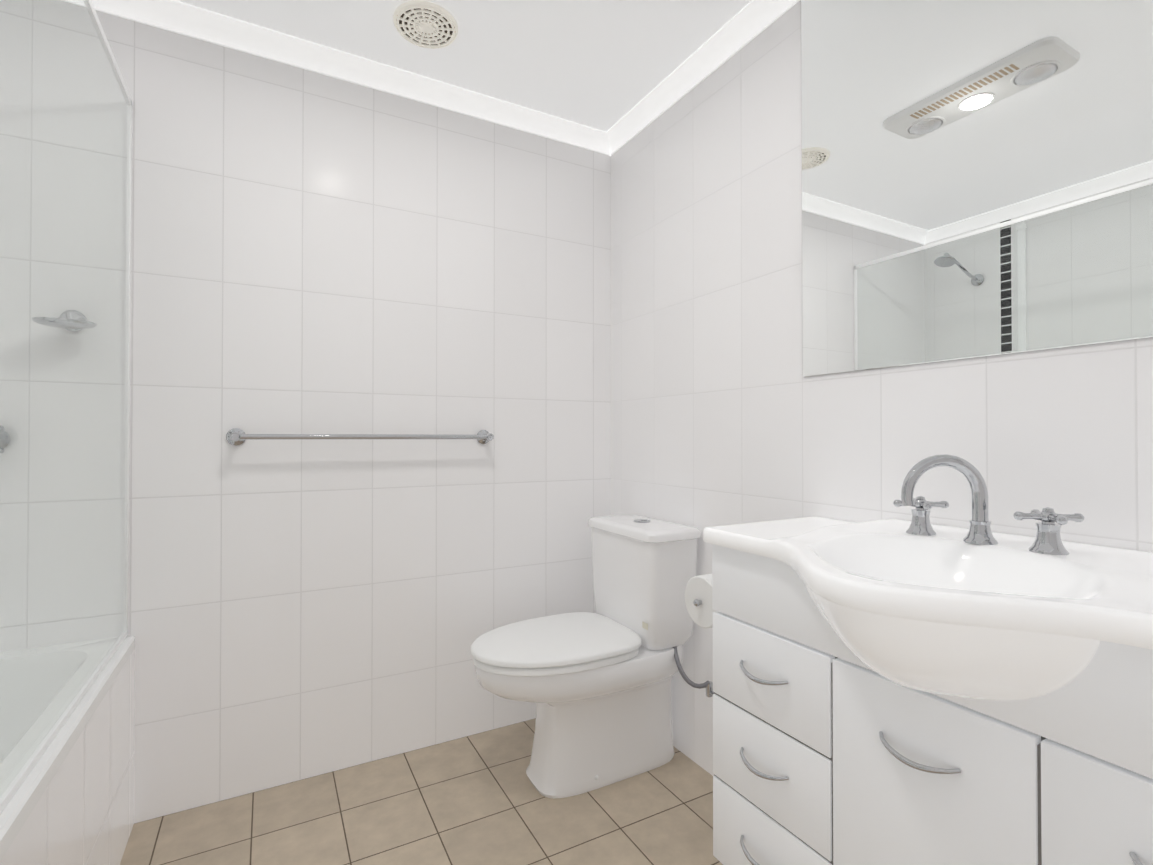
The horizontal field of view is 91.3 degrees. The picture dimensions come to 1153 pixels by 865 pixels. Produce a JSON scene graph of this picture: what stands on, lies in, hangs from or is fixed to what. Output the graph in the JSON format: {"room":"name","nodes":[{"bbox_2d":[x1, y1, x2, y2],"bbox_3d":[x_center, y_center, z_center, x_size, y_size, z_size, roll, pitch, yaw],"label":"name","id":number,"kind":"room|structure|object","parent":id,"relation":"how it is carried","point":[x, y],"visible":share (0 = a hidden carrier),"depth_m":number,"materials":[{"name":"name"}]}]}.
{"room":"bathroom","nodes":[
{"label":"bathroom","id":0,"kind":"room"},
{"bbox_2d":[0,0,610,823],"bbox_3d":[-0.912,-0.063,1.918,2.590,2.400,0.120,0,-1,-29],"label":"wall","id":1,"kind":"structure","parent":0,"point":[314,252],"depth_m":1.85,"materials":[{"name":"tile"}]},
{"bbox_2d":[0,426,9,452],"bbox_3d":[-1.592,0.180,1.383,0.258,0.398,0.157,0,-1,-29],"label":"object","id":2,"kind":"structure","parent":1,"relation":"attached to","point":[3,438],"depth_m":1.50,"materials":[{"name":"silver metal"}]},
{"bbox_2d":[32,310,96,331],"bbox_3d":[-1.379,-0.313,1.524,0.132,0.060,0.122,0,-1,-29],"label":"soap shelf","id":3,"kind":"object","parent":1,"relation":"attached to","point":[85,325],"depth_m":1.50,"materials":[{"name":"silver metal"}]},
{"bbox_2d":[63,0,602,151],"bbox_3d":[-0.873,-1.234,1.847,2.220,0.060,0.060,0,-1,-29],"label":"crown molding","id":4,"kind":"structure","parent":1,"relation":"attached to","point":[176,16],"depth_m":1.89,"materials":[{"name":"white paint"}]},
{"bbox_2d":[226,428,493,444],"bbox_3d":[-0.690,0.015,1.920,0.862,0.054,0.085,0,-1,-29],"label":"towel rail","id":5,"kind":"object","parent":1,"relation":"attached to","point":[235,436],"visible":1,"depth_m":1.83,"materials":[{"name":"silver metal"}]},
{"bbox_2d":[120,718,722,864],"bbox_3d":[-0.198,1.185,0.604,2.590,0.120,3.090,0,-1,-29],"label":"floor","id":6,"kind":"structure","parent":0,"point":[477,799],"depth_m":1.65,"materials":[{"name":"tile"}]},
{"bbox_2d":[0,0,135,864],"bbox_3d":[-1.194,0.076,0.740,0.720,2.100,1.668,0,-1,-29],"label":"bathtub","id":7,"kind":"object","parent":6,"relation":"on","point":[67,716],"visible":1,"depth_m":1.21,"materials":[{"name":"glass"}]},
{"bbox_2d":[471,514,713,798],"bbox_3d":[0.033,0.723,1.853,0.744,0.828,0.525,0,-1,-29],"label":"toilet","id":8,"kind":"object","parent":6,"relation":"on","point":[596,687],"visible":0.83,"depth_m":1.82,"materials":[{"name":"white ceramic"}]},
{"bbox_2d":[685,454,1152,864],"bbox_3d":[0.602,0.584,1.010,0.557,1.089,1.107,0,-1,-29],"label":"bathroom vanity","id":9,"kind":"object","parent":6,"relation":"on","point":[919,689],"visible":1,"depth_m":0.91,"materials":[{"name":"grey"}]},
{"bbox_2d":[177,0,750,131],"bbox_3d":[-0.198,-1.335,0.627,2.590,0.120,3.090,0,-1,-29],"label":"ceiling","id":10,"kind":"structure","parent":0,"point":[605,65],"depth_m":1.82,"materials":[{"name":"white paint"}]},
{"bbox_2d":[393,0,457,48],"bbox_3d":[-0.466,-1.257,1.745,0.196,0.012,0.196,0,-1,-29],"label":"ceiling vent","id":11,"kind":"object","parent":10,"relation":"in","point":[425,24],"visible":1,"depth_m":1.73,"materials":[{"name":"white plastic"}]},
{"bbox_2d":[611,0,1152,775],"bbox_3d":[0.914,-0.070,1.156,0.120,2.400,2.970,0,-1,-29],"label":"wall","id":12,"kind":"structure","parent":0,"point":[723,412],"depth_m":1.66,"materials":[{"name":"tile"}]},
{"bbox_2d":[599,0,798,155],"bbox_3d":[0.806,-1.240,1.176,0.060,0.060,2.850,0,-1,-29],"label":"crown molding","id":13,"kind":"structure","parent":12,"relation":"attached to","point":[745,25],"depth_m":1.90,"materials":[{"name":"white paint"}]},
{"bbox_2d":[801,0,1152,376],"bbox_3d":[0.973,-0.685,0.921,0.004,1.051,1.452,0,-1,-29],"label":"mirror","id":14,"kind":"object","parent":12,"relation":"attached to","point":[977,178],"visible":1,"depth_m":1.18,"materials":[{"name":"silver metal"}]}
]}

